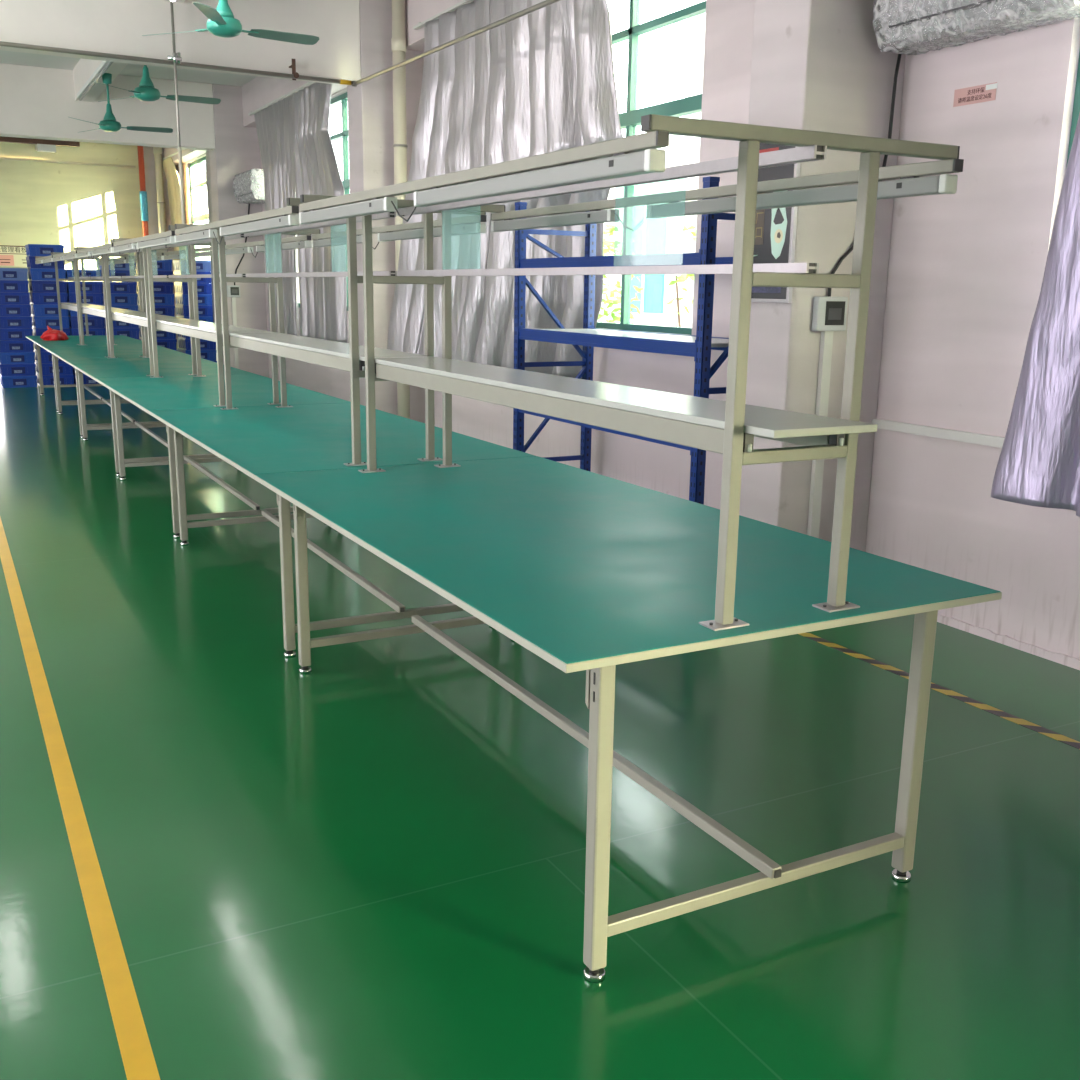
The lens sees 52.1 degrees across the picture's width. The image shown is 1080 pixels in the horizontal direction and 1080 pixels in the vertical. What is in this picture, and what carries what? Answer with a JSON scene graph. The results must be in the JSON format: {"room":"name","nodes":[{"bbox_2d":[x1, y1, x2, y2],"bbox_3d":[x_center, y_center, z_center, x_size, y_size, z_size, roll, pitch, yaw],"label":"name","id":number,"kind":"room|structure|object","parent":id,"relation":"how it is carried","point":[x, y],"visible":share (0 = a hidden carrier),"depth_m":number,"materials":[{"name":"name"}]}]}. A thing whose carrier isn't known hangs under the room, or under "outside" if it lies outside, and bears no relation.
{"room":"factory floor","nodes":[
{"label":"factory floor","id":0,"kind":"room"},
{"bbox_2d":[0,142,142,360],"bbox_3d":[-10.459,-4.633,17.460,9.610,3.860,0.200,-6,14,-28],"label":"wall","id":1,"kind":"structure","parent":0,"point":[71,206],"depth_m":18.51,"materials":[{"name":"beige paint"}]},
{"bbox_2d":[0,245,26,266],"bbox_3d":[-9.592,-4.589,17.773,2.820,0.340,0.028,-6,14,-28],"label":"notice board","id":2,"kind":"object","parent":1,"relation":"attached to","point":[10,256],"visible":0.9,"depth_m":18.23,"materials":[{"name":"beige paper"}]},
{"bbox_2d":[0,157,135,167],"bbox_3d":[-10.761,-5.978,16.838,8.750,0.070,0.040,-6,14,-28],"label":"conduit","id":3,"kind":"object","parent":1,"relation":"attached to","point":[1,158],"visible":1,"depth_m":18.35,"materials":[{"name":"beige plastic"}]},
{"bbox_2d":[0,50,256,86],"bbox_3d":[-2.794,-3.281,2.970,9.870,0.150,32.850,-6,14,-28],"label":"ceiling","id":4,"kind":"structure","parent":0,"point":[6,57],"depth_m":12.91,"materials":[{"name":"grey paint"}]},
{"bbox_2d":[0,136,79,152],"bbox_3d":[-8.520,-5.306,13.532,5.320,0.750,0.120,-6,14,-28],"label":"rail","id":5,"kind":"object","parent":4,"relation":"hanging from","point":[43,145],"visible":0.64,"depth_m":14.58,"materials":[{"name":"brown"}]},
{"bbox_2d":[73,59,127,101],"bbox_3d":[-4.167,-4.836,10.821,0.200,0.340,5.250,-6,14,-28],"label":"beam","id":6,"kind":"structure","parent":4,"relation":"attached to","point":[84,68],"depth_m":12.15,"materials":[{"name":"white paint"}]},
{"bbox_2d":[77,61,112,100],"bbox_3d":[-4.467,-4.708,11.181,0.060,0.078,3.300,-6,14,-28],"label":"lamp","id":7,"kind":"object","parent":6,"relation":"attached to","point":[101,69],"visible":0.58,"depth_m":11.36,"materials":[{"name":"white plastic"}]},
{"bbox_2d":[69,73,172,132],"bbox_3d":[-4.403,-4.531,11.493,1.063,0.560,1.078,-6,14,-28],"label":"ceiling fan","id":8,"kind":"object","parent":6,"relation":"hanging from","point":[109,123],"visible":0.99,"depth_m":11.40,"materials":[{"name":"teal metal"}]},
{"bbox_2d":[92,65,220,103],"bbox_3d":[-3.338,-4.065,9.515,1.105,0.560,1.007,-6,14,-28],"label":"ceiling fan","id":9,"kind":"object","parent":6,"relation":"hanging from","point":[146,91],"visible":0.76,"depth_m":9.44,"materials":[{"name":"teal metal"}]},
{"bbox_2d":[0,63,214,150],"bbox_3d":[-8.022,-4.916,11.894,8.809,0.770,0.260,-6,14,-28],"label":"ceiling beam","id":10,"kind":"structure","parent":4,"relation":"attached to","point":[36,102],"depth_m":13.21,"materials":[{"name":"white paint"}]},
{"bbox_2d":[167,0,185,223],"bbox_3d":[-2.753,-3.377,8.374,0.100,2.060,0.059,-6,14,-28],"label":"pole","id":11,"kind":"object","parent":4,"relation":"hanging from","point":[176,58],"visible":0.87,"depth_m":8.39,"materials":[{"name":"grey metal"}]},
{"bbox_2d":[0,0,360,85],"bbox_3d":[-5.424,-3.802,7.164,8.809,0.770,0.260,-6,14,-28],"label":"ceiling beam","id":12,"kind":"structure","parent":4,"relation":"attached to","point":[103,26],"depth_m":8.52,"materials":[{"name":"white paint"}]},
{"bbox_3d":[-1.566,-3.721,6.087,0.200,0.340,5.260,-6,14,-28],"label":"beam","id":13,"kind":"structure","parent":4,"relation":"attached to","visible":0},
{"bbox_2d":[142,0,318,44],"bbox_3d":[-1.887,-3.456,6.930,1.050,0.560,1.076,-6,14,-28],"label":"ceiling fan","id":14,"kind":"object","parent":13,"relation":"hanging from","point":[221,22],"visible":1,"depth_m":6.93,"materials":[{"name":"teal metal"}]},
{"bbox_2d":[143,146,178,349],"bbox_3d":[-6.546,-4.971,19.198,0.560,3.860,0.370,-6,14,-28],"label":"column","id":15,"kind":"structure","parent":0,"point":[149,162],"depth_m":18.79,"materials":[{"name":"grey paint"}]},
{"bbox_2d":[137,146,148,235],"bbox_3d":[-6.680,-4.878,18.780,0.124,3.860,0.124,-6,14,-28],"label":"pipe","id":16,"kind":"object","parent":15,"relation":"attached to","point":[142,193],"visible":0.5,"depth_m":18.53,"materials":[{"name":"red paint"}]},
{"bbox_2d":[153,147,168,282],"bbox_3d":[-6.449,-4.911,18.938,0.138,3.860,0.186,-6,14,-28],"label":"drain pipe","id":17,"kind":"object","parent":15,"relation":"attached to","point":[157,150],"visible":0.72,"depth_m":18.64,"materials":[{"name":"beige plastic"}]},
{"bbox_2d":[164,148,205,165],"bbox_3d":[-5.060,-6.077,16.533,0.200,0.480,5.160,-6,14,-28],"label":"lintel","id":18,"kind":"object","parent":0,"point":[187,154],"visible":0.21,"depth_m":17.66,"materials":[{"name":"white paint"}]},
{"bbox_2d":[163,149,184,159],"bbox_3d":[-5.464,-6.030,17.021,0.070,0.030,3.400,-6,14,-28],"label":"rail","id":19,"kind":"object","parent":18,"relation":"attached to","point":[176,152],"visible":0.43,"depth_m":17.82,"materials":[{"name":"grey"}]},
{"bbox_2d":[162,157,185,259],"bbox_3d":[-6.107,-5.012,18.570,0.213,2.631,0.825,-6,14,-28],"label":"curtain","id":20,"kind":"object","parent":19,"relation":"hanging from","point":[173,182],"visible":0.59,"depth_m":18.28,"materials":[{"name":"beige fabric"}]},
{"bbox_2d":[206,151,214,322],"bbox_3d":[-4.600,-4.335,15.690,0.127,2.630,0.698,-6,14,-28],"label":"curtain","id":21,"kind":"object","parent":19,"relation":"hanging from","point":[208,175],"visible":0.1,"depth_m":15.70,"materials":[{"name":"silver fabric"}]},
{"bbox_2d":[209,84,268,377],"bbox_3d":[-3.939,-3.854,14.451,0.560,3.860,0.370,-6,14,-28],"label":"column","id":22,"kind":"structure","parent":0,"point":[236,151],"depth_m":14.15,"materials":[{"name":"grey paint"}]},
{"bbox_2d":[227,285,240,368],"bbox_3d":[-3.986,-2.612,14.479,0.172,1.410,0.040,-6,14,-28],"label":"switch box","id":23,"kind":"object","parent":22,"relation":"attached to","point":[233,291],"visible":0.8,"depth_m":14.37,"materials":[{"name":"grey plastic"}]},
{"bbox_2d":[242,76,346,127],"bbox_3d":[-2.457,-4.961,11.795,0.200,0.480,5.140,-6,14,-28],"label":"wall","id":24,"kind":"structure","parent":0,"point":[259,91],"depth_m":13.09,"materials":[{"name":"white paint"}]},
{"bbox_2d":[248,82,314,115],"bbox_3d":[-2.729,-4.857,12.043,0.070,0.030,3.400,-6,14,-28],"label":"rail","id":25,"kind":"object","parent":24,"relation":"attached to","point":[303,86],"visible":0.55,"depth_m":12.20,"materials":[{"name":"grey metal"}]},
{"bbox_2d":[254,95,298,335],"bbox_3d":[-3.065,-3.700,12.883,0.132,2.580,1.735,-6,14,-28],"label":"curtain","id":26,"kind":"object","parent":25,"relation":"hanging from","point":[274,123],"visible":0.68,"depth_m":12.60,"materials":[{"name":"grey fabric"}]},
{"bbox_2d":[293,82,346,342],"bbox_3d":[-2.305,-3.371,11.487,0.110,2.580,1.471,-6,15,-29],"label":"curtain","id":27,"kind":"object","parent":25,"relation":"hanging from","point":[323,300],"visible":0.88,"depth_m":11.44,"materials":[{"name":"grey fabric"}]},
{"bbox_2d":[347,0,424,422],"bbox_3d":[-1.340,-2.740,9.722,0.560,3.860,0.370,-6,14,-28],"label":"column","id":28,"kind":"structure","parent":0,"point":[370,103],"depth_m":9.39,"materials":[{"name":"grey paint"}]},
{"bbox_2d":[391,0,409,418],"bbox_3d":[-1.201,-2.685,9.489,0.123,3.860,0.178,-6,14,-28],"label":"drain pipe","id":29,"kind":"object","parent":28,"relation":"attached to","point":[398,40],"visible":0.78,"depth_m":9.23,"materials":[{"name":"beige plastic"}]},
{"bbox_2d":[0,383,1079,1079],"bbox_3d":[-2.851,0.614,3.857,9.870,0.120,32.850,-6,14,-28],"label":"floor","id":30,"kind":"structure","parent":0,"point":[369,863],"depth_m":2.98,"materials":[{"name":"green paint"}]},
{"bbox_2d":[0,375,36,387],"bbox_3d":[-7.314,-2.242,15.495,0.450,0.159,0.604,-6,14,-28],"label":"plastic crate","id":31,"kind":"object","parent":30,"relation":"on","point":[5,381],"visible":0.91,"depth_m":15.24,"materials":[{"name":"blue plastic"}]},
{"bbox_2d":[0,364,35,375],"bbox_3d":[-7.317,-2.399,15.459,0.450,0.159,0.604,-6,14,-28],"label":"plastic crate","id":32,"kind":"object","parent":31,"relation":"on","point":[5,369],"visible":0.91,"depth_m":15.20,"materials":[{"name":"blue plastic"}]},
{"bbox_2d":[0,352,34,363],"bbox_3d":[-7.315,-2.557,15.430,0.450,0.159,0.604,-6,14,-28],"label":"plastic crate","id":33,"kind":"object","parent":32,"relation":"on","point":[5,357],"visible":0.94,"depth_m":15.18,"materials":[{"name":"blue plastic"}]},
{"bbox_2d":[0,340,33,351],"bbox_3d":[-7.312,-2.711,15.386,0.450,0.159,0.604,-6,14,-28],"label":"plastic crate","id":34,"kind":"object","parent":33,"relation":"on","point":[5,345],"visible":0.88,"depth_m":15.13,"materials":[{"name":"blue plastic"}]},
{"bbox_2d":[0,328,32,339],"bbox_3d":[-7.310,-2.868,15.352,0.450,0.159,0.604,-6,14,-28],"label":"plastic crate","id":35,"kind":"object","parent":34,"relation":"on","point":[5,333],"visible":0.82,"depth_m":15.10,"materials":[{"name":"blue plastic"}]},
{"bbox_2d":[0,316,31,327],"bbox_3d":[-7.301,-3.024,15.312,0.450,0.159,0.604,-6,14,-28],"label":"plastic crate","id":36,"kind":"object","parent":35,"relation":"on","point":[5,321],"visible":0.91,"depth_m":15.07,"materials":[{"name":"blue plastic"}]},
{"bbox_2d":[0,304,30,315],"bbox_3d":[-7.303,-3.182,15.283,0.450,0.159,0.604,-6,14,-28],"label":"plastic crate","id":37,"kind":"object","parent":36,"relation":"on","point":[5,309],"visible":0.98,"depth_m":15.04,"materials":[{"name":"blue plastic"}]},
{"bbox_2d":[0,292,29,303],"bbox_3d":[-7.300,-3.337,15.244,0.450,0.159,0.604,-6,14,-28],"label":"plastic crate","id":38,"kind":"object","parent":37,"relation":"on","point":[5,297],"visible":0.99,"depth_m":15.01,"materials":[{"name":"blue plastic"}]},
{"bbox_2d":[0,280,28,291],"bbox_3d":[-7.304,-3.495,15.214,0.450,0.159,0.604,-6,14,-28],"label":"plastic crate","id":39,"kind":"object","parent":38,"relation":"on","point":[5,285],"visible":0.99,"depth_m":14.98,"materials":[{"name":"blue plastic"}]},
{"bbox_2d":[0,268,27,279],"bbox_3d":[-7.295,-3.649,15.169,0.450,0.159,0.604,-6,14,-28],"label":"plastic crate","id":40,"kind":"object","parent":39,"relation":"on","point":[5,273],"visible":0.99,"depth_m":14.94,"materials":[{"name":"blue plastic"}]},
{"bbox_2d":[36,372,73,384],"bbox_3d":[-6.894,-2.287,15.718,0.450,0.159,0.604,-6,14,-28],"label":"plastic crate","id":41,"kind":"object","parent":30,"relation":"on","point":[47,379],"visible":0.52,"depth_m":15.49,"materials":[{"name":"blue plastic"}]},
{"bbox_2d":[35,361,72,374],"bbox_3d":[-6.894,-2.443,15.681,0.450,0.159,0.604,-6,14,-28],"label":"plastic crate","id":42,"kind":"object","parent":41,"relation":"on","point":[64,368],"visible":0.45,"depth_m":15.45,"materials":[{"name":"blue plastic"}]},
{"bbox_2d":[34,350,65,363],"bbox_3d":[-6.890,-2.600,15.646,0.450,0.159,0.604,-6,14,-28],"label":"plastic crate","id":43,"kind":"object","parent":42,"relation":"on","point":[46,357],"visible":0.28,"depth_m":15.35,"materials":[{"name":"blue plastic"}]},
{"bbox_2d":[34,343,47,351],"bbox_3d":[-6.888,-2.756,15.612,0.450,0.159,0.604,-6,14,-28],"label":"plastic crate","id":44,"kind":"object","parent":43,"relation":"on","point":[35,346],"visible":0.08,"depth_m":15.32,"materials":[{"name":"blue plastic"}]},
{"bbox_2d":[32,327,70,335],"bbox_3d":[-6.883,-2.912,15.574,0.450,0.159,0.604,-6,14,-28],"label":"plastic crate","id":45,"kind":"object","parent":44,"relation":"on","point":[36,331],"visible":0.4,"depth_m":15.30,"materials":[{"name":"blue plastic"}]},
{"bbox_2d":[31,315,69,327],"bbox_3d":[-6.886,-3.070,15.545,0.450,0.159,0.604,-6,14,-28],"label":"plastic crate","id":46,"kind":"object","parent":45,"relation":"on","point":[37,321],"visible":0.84,"depth_m":15.28,"materials":[{"name":"blue plastic"}]},
{"bbox_2d":[30,304,68,315],"bbox_3d":[-6.883,-3.226,15.507,0.450,0.159,0.604,-6,14,-28],"label":"plastic crate","id":47,"kind":"object","parent":46,"relation":"on","point":[36,309],"visible":0.65,"depth_m":15.24,"materials":[{"name":"blue plastic"}]},
{"bbox_2d":[29,292,67,304],"bbox_3d":[-6.879,-3.381,15.464,0.450,0.159,0.604,-6,14,-28],"label":"plastic crate","id":48,"kind":"object","parent":47,"relation":"on","point":[35,298],"visible":0.8,"depth_m":15.20,"materials":[{"name":"blue plastic"}]},
{"bbox_2d":[28,280,66,292],"bbox_3d":[-6.875,-3.539,15.436,0.450,0.159,0.604,-6,14,-28],"label":"plastic crate","id":49,"kind":"object","parent":48,"relation":"on","point":[34,286],"visible":0.96,"depth_m":15.18,"materials":[{"name":"blue plastic"}]},
{"bbox_2d":[27,268,65,280],"bbox_3d":[-6.870,-3.694,15.391,0.450,0.159,0.604,-6,14,-28],"label":"plastic crate","id":50,"kind":"object","parent":49,"relation":"on","point":[33,273],"visible":0.89,"depth_m":15.13,"materials":[{"name":"blue plastic"}]},
{"bbox_2d":[26,256,64,268],"bbox_3d":[-6.872,-3.851,15.358,0.450,0.159,0.604,-6,14,-28],"label":"plastic crate","id":51,"kind":"object","parent":50,"relation":"on","point":[30,260],"visible":0.56,"depth_m":15.12,"materials":[{"name":"blue plastic"}]},
{"bbox_2d":[25,244,63,256],"bbox_3d":[-6.866,-4.008,15.325,0.450,0.159,0.604,-6,14,-28],"label":"plastic crate","id":52,"kind":"object","parent":51,"relation":"on","point":[31,249],"visible":0.87,"depth_m":15.06,"materials":[{"name":"blue plastic"}]},
{"bbox_2d":[0,517,159,1079],"bbox_3d":[-3.071,-0.007,6.298,0.054,0.001,19.300,-6,14,-28],"label":"floor marking","id":53,"kind":"object","parent":30,"relation":"on","point":[137,1055],"depth_m":2.75,"materials":[{"name":"yellow paint"}]},
{"bbox_2d":[26,252,141,411],"bbox_3d":[-5.505,-2.548,13.383,1.187,1.743,2.371,-6,14,-28],"label":"workbench","id":54,"kind":"object","parent":30,"relation":"on","point":[88,339],"visible":0.58,"depth_m":13.43,"materials":[{"name":"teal metal"}]},
{"bbox_2d":[41,247,191,437],"bbox_3d":[-4.399,-2.073,11.368,1.187,1.743,2.371,-6,14,-28],"label":"workbench","id":55,"kind":"object","parent":30,"relation":"on","point":[120,350],"visible":0.61,"depth_m":11.16,"materials":[{"name":"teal metal"}]},
{"bbox_2d":[126,253,164,262],"bbox_3d":[-4.074,-2.896,11.364,0.037,0.069,2.254,-6,14,-28],"label":"light","id":56,"kind":"object","parent":55,"relation":"attached to","point":[131,259],"depth_m":10.83,"materials":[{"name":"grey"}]},
{"bbox_2d":[62,239,253,475],"bbox_3d":[-3.292,-1.599,9.354,1.187,1.743,2.371,-6,14,-28],"label":"workbench","id":57,"kind":"object","parent":30,"relation":"on","point":[94,368],"visible":0.72,"depth_m":9.14,"materials":[{"name":"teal metal"}]},
{"bbox_2d":[77,243,115,257],"bbox_3d":[-3.630,-2.352,9.002,0.037,0.069,2.254,-6,14,-28],"label":"light","id":58,"kind":"object","parent":57,"relation":"attached to","point":[82,252],"depth_m":8.84,"materials":[{"name":"grey"}]},
{"bbox_2d":[163,247,218,259],"bbox_3d":[-2.967,-2.422,9.349,0.037,0.069,2.254,-6,14,-28],"label":"light","id":59,"kind":"object","parent":57,"relation":"attached to","point":[199,252],"depth_m":9.56,"materials":[{"name":"grey"}]},
{"bbox_2d":[95,225,350,537],"bbox_3d":[-2.185,-1.124,7.339,1.187,1.743,2.371,-6,14,-28],"label":"workbench","id":60,"kind":"object","parent":30,"relation":"on","point":[156,392],"visible":0.73,"depth_m":7.02,"materials":[{"name":"teal metal"}]},
{"bbox_2d":[113,230,176,251],"bbox_3d":[-2.524,-1.878,6.987,0.037,0.069,2.254,-6,14,-28],"label":"light","id":61,"kind":"object","parent":60,"relation":"attached to","point":[164,238],"depth_m":6.78,"materials":[{"name":"grey"}]},
{"bbox_2d":[225,235,311,254],"bbox_3d":[-1.861,-1.947,7.335,0.037,0.069,2.254,-6,14,-28],"label":"light","id":62,"kind":"object","parent":60,"relation":"attached to","point":[261,246],"depth_m":7.15,"materials":[{"name":"grey"}]},
{"bbox_2d":[148,198,534,657],"bbox_3d":[-1.079,-0.650,5.324,1.187,1.743,2.371,-6,14,-28],"label":"workbench","id":63,"kind":"object","parent":30,"relation":"on","point":[283,438],"visible":0.81,"depth_m":4.89,"materials":[{"name":"teal metal"}]},
{"bbox_2d":[174,206,299,242],"bbox_3d":[-1.417,-1.403,4.972,0.037,0.069,2.254,-6,14,-28],"label":"light","id":64,"kind":"object","parent":63,"relation":"attached to","point":[283,217],"depth_m":4.64,"materials":[{"name":"grey"}]},
{"bbox_2d":[312,215,485,246],"bbox_3d":[-0.754,-1.473,5.320,0.037,0.069,2.254,-6,14,-28],"label":"light","id":65,"kind":"object","parent":63,"relation":"attached to","point":[318,240],"depth_m":5.04,"materials":[{"name":"grey"}]},
{"bbox_2d":[513,176,734,504],"bbox_3d":[0.543,-0.939,6.244,0.574,1.945,1.999,-6,14,-28],"label":"storage rack","id":66,"kind":"object","parent":30,"relation":"on","point":[699,346],"visible":0.45,"depth_m":6.06,"materials":[{"name":"blue metal"}]},
{"bbox_2d":[254,114,1001,982],"bbox_3d":[0.028,-0.175,3.310,1.187,1.743,2.371,-6,14,-28],"label":"workbench","id":67,"kind":"object","parent":30,"relation":"on","point":[594,573],"visible":1,"depth_m":2.67,"materials":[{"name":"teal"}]},
{"bbox_2d":[299,130,668,223],"bbox_3d":[-0.310,-0.929,2.958,0.037,0.069,2.254,-6,14,-28],"label":"light","id":68,"kind":"object","parent":67,"relation":"attached to","point":[639,154],"depth_m":2.47,"materials":[{"name":"grey metal"}]},
{"bbox_2d":[491,159,963,231],"bbox_3d":[0.353,-0.999,3.306,0.037,0.069,2.254,-6,14,-28],"label":"light","id":69,"kind":"object","parent":67,"relation":"attached to","point":[910,182],"depth_m":2.87,"materials":[{"name":"grey metal"}]},
{"bbox_2d":[799,632,1079,748],"bbox_3d":[-0.035,-0.099,6.896,0.052,0.001,14.500,-6,14,-28],"label":"tape","id":70,"kind":"object","parent":30,"relation":"on","point":[995,711],"visible":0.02,"depth_m":4.03,"materials":[{"name":"yellow plastic"}]},
{"bbox_2d":[177,0,1079,658],"bbox_3d":[1.370,-1.766,5.615,0.240,3.860,32.450,-6,14,-28],"label":"wall","id":71,"kind":"structure","parent":0,"point":[966,267],"depth_m":4.77,"materials":[{"name":"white paint"}]},
{"bbox_2d":[190,156,208,260],"bbox_3d":[-5.003,-4.805,17.056,0.070,2.190,3.210,-6,14,-28],"label":"window","id":72,"kind":"structure","parent":71,"relation":"in","point":[204,216],"depth_m":17.84,"materials":[{"name":"teal"}]},
{"bbox_2d":[233,169,264,203],"bbox_3d":[-3.529,-4.394,13.763,0.374,0.359,0.880,-6,14,-28],"label":"air conditioner","id":73,"kind":"object","parent":71,"relation":"attached to","point":[249,186],"visible":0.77,"depth_m":13.50,"materials":[{"name":"grey"}]},
{"bbox_2d":[298,92,349,310],"bbox_3d":[-2.400,-3.689,12.318,0.070,2.190,3.210,-6,14,-28],"label":"window","id":74,"kind":"structure","parent":71,"relation":"in","point":[342,98],"depth_m":11.54,"materials":[{"name":"teal"}]},
{"bbox_2d":[405,0,474,50],"bbox_3d":[0.144,-3.846,7.061,0.200,0.480,5.150,-6,14,-28],"label":"lintel","id":75,"kind":"object","parent":71,"relation":"attached to","point":[416,11],"visible":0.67,"depth_m":8.94,"materials":[{"name":"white paint"}]},
{"bbox_2d":[387,284,424,354],"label":"curtain","id":76,"kind":"object","parent":75,"relation":"attached to","point":[406,332],"depth_m":9.05,"materials":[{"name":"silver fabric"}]},
{"bbox_2d":[451,212,514,269],"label":"curtain","id":77,"kind":"object","parent":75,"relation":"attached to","point":[488,250],"depth_m":8.06,"materials":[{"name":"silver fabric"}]},
{"bbox_2d":[451,276,514,368],"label":"curtain","id":78,"kind":"object","parent":75,"relation":"attached to","point":[482,306],"depth_m":8.14,"materials":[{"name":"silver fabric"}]},
{"bbox_2d":[407,0,622,181],"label":"curtain","id":79,"kind":"object","parent":75,"relation":"attached to","point":[539,81],"depth_m":7.47,"materials":[{"name":"grey fabric"}]},
{"bbox_2d":[596,0,705,334],"bbox_3d":[0.203,-2.574,7.580,0.070,2.190,3.210,-6,14,-28],"label":"window","id":80,"kind":"structure","parent":71,"relation":"in","point":[631,118],"depth_m":6.78,"materials":[{"name":"teal metal"}]},
{"bbox_2d":[872,419,1004,447],"bbox_3d":[2.776,-0.032,2.991,0.030,0.042,5.118,-6,14,-28],"label":"cable trunking","id":81,"kind":"object","parent":71,"relation":"attached to","point":[962,436],"visible":0.56,"depth_m":4.83,"materials":[{"name":"grey plastic"}]},
{"bbox_2d":[953,82,997,106],"bbox_3d":[1.788,-1.830,4.542,0.002,0.068,0.219,-6,14,-28],"label":"sticker","id":82,"kind":"object","parent":71,"relation":"attached to","point":[986,92],"visible":1,"depth_m":4.54,"materials":[{"name":"pink paper"}]},
{"bbox_2d":[873,0,1079,54],"bbox_3d":[1.732,-2.169,4.286,0.277,0.383,0.930,-6,14,-28],"label":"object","id":83,"kind":"object","parent":71,"relation":"attached to","point":[918,25],"visible":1,"depth_m":4.37,"materials":[{"name":"grey"}]},
{"bbox_2d":[937,614,1079,669],"bbox_3d":[2.302,0.565,4.031,0.013,0.043,3.110,-6,14,-28],"label":"baseboard","id":84,"kind":"structure","parent":71,"relation":"attached to","point":[1063,659],"depth_m":4.62,"materials":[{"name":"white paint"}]},
{"bbox_2d":[1066,51,1079,167],"bbox_3d":[2.806,-1.458,2.842,0.070,2.190,3.210,-6,14,-28],"label":"window","id":85,"kind":"structure","parent":71,"relation":"in","point":[1076,106],"depth_m":4.21,"materials":[{"name":"teal"}]},
{"bbox_2d":[739,0,905,551],"bbox_3d":[1.262,-1.624,4.984,0.560,3.860,0.370,-6,14,-28],"label":"column","id":86,"kind":"structure","parent":0,"point":[817,65],"depth_m":4.86,"materials":[{"name":"grey paint"}]},
{"bbox_2d":[751,143,799,302],"bbox_3d":[1.006,-1.411,4.887,0.020,0.704,0.364,-6,14,-28],"label":"framed poster","id":87,"kind":"object","parent":86,"relation":"attached to","point":[775,228],"visible":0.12,"depth_m":4.84,"materials":[{"name":"grey paper"}]},
{"bbox_2d":[807,296,847,537],"bbox_3d":[1.278,-0.389,5.045,0.172,1.410,0.040,-6,14,-28],"label":"switch box","id":88,"kind":"object","parent":86,"relation":"attached to","point":[829,313],"visible":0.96,"depth_m":4.95,"materials":[{"name":"grey plastic"}]},
{"bbox_2d":[828,47,902,296],"bbox_3d":[1.416,-1.595,4.841,0.304,1.071,0.033,-5,14,-24],"label":"power cable","id":89,"kind":"object","parent":86,"relation":"attached to","point":[844,256],"visible":0.68,"depth_m":4.84,"materials":[{"name":"black plastic"}]},
{"bbox_3d":[-7.086,-0.880,1.178,0.200,3.860,32.450,-6,14,-28],"label":"wall","id":90,"kind":"structure","parent":0,"visible":0},
{"bbox_2d":[0,41,352,84],"bbox_3d":[-5.377,-3.397,7.037,8.700,0.161,0.158,-6,14,-28],"label":"pipe","id":91,"kind":"object","parent":90,"relation":"attached to","point":[294,75],"visible":1,"depth_m":8.37,"materials":[{"name":"grey metal"}]},
{"bbox_2d":[352,0,559,86],"bbox_3d":[1.049,-2.571,4.358,0.040,0.146,10.920,-6,14,-28],"label":"pipe","id":92,"kind":"object","parent":91,"relation":"attached to","point":[545,3],"visible":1,"depth_m":7.16,"materials":[{"name":"grey metal"}]},
{"label":"outside","id":93,"kind":"structure","parent":0,"visible":0},
{"bbox_3d":[0.907,-0.796,11.036,70.000,0.350,75.000,-6,14,-28],"label":"yard","id":94,"kind":"structure","parent":93,"visible":0},
{"bbox_2d":[597,216,643,323],"bbox_3d":[0.378,-1.902,10.304,1.267,2.522,1.165,-6,14,-28],"label":"bush","id":95,"kind":"object","parent":94,"relation":"on","point":[610,231],"visible":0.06,"depth_m":10.07,"materials":[{"name":"yellow plant"}]},
{"bbox_2d":[597,0,705,327],"bbox_3d":[2.716,-4.378,14.389,4.045,5.600,15.500,-6,14,-28],"label":"building","id":96,"kind":"structure","parent":94,"relation":"on","point":[654,236],"depth_m":12.68,"materials":[{"name":"white"}]},
{"bbox_2d":[665,219,695,326],"bbox_3d":[1.181,-1.368,8.683,0.443,2.220,0.504,4,13,15],"label":"bush","id":97,"kind":"object","parent":94,"relation":"on","point":[683,277],"visible":0.31,"depth_m":8.52,"materials":[{"name":"yellow plant"}]},
{"bbox_3d":[2.747,-2.730,2.323,0.200,0.480,5.150,-6,14,-28],"label":"lintel","id":98,"kind":"object","parent":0,"visible":0},
{"bbox_3d":[2.588,-2.578,2.365,0.070,0.030,3.250,-6,14,-28],"label":"rail","id":99,"kind":"object","parent":98,"relation":"attached to","visible":0},
{"bbox_2d":[991,113,1079,516],"bbox_3d":[2.516,-1.204,2.744,0.128,2.790,3.074,-6,14,-28],"label":"curtain","id":100,"kind":"object","parent":99,"relation":"hanging from","point":[1038,465],"visible":1,"depth_m":4.07,"materials":[{"name":"purple fabric"}]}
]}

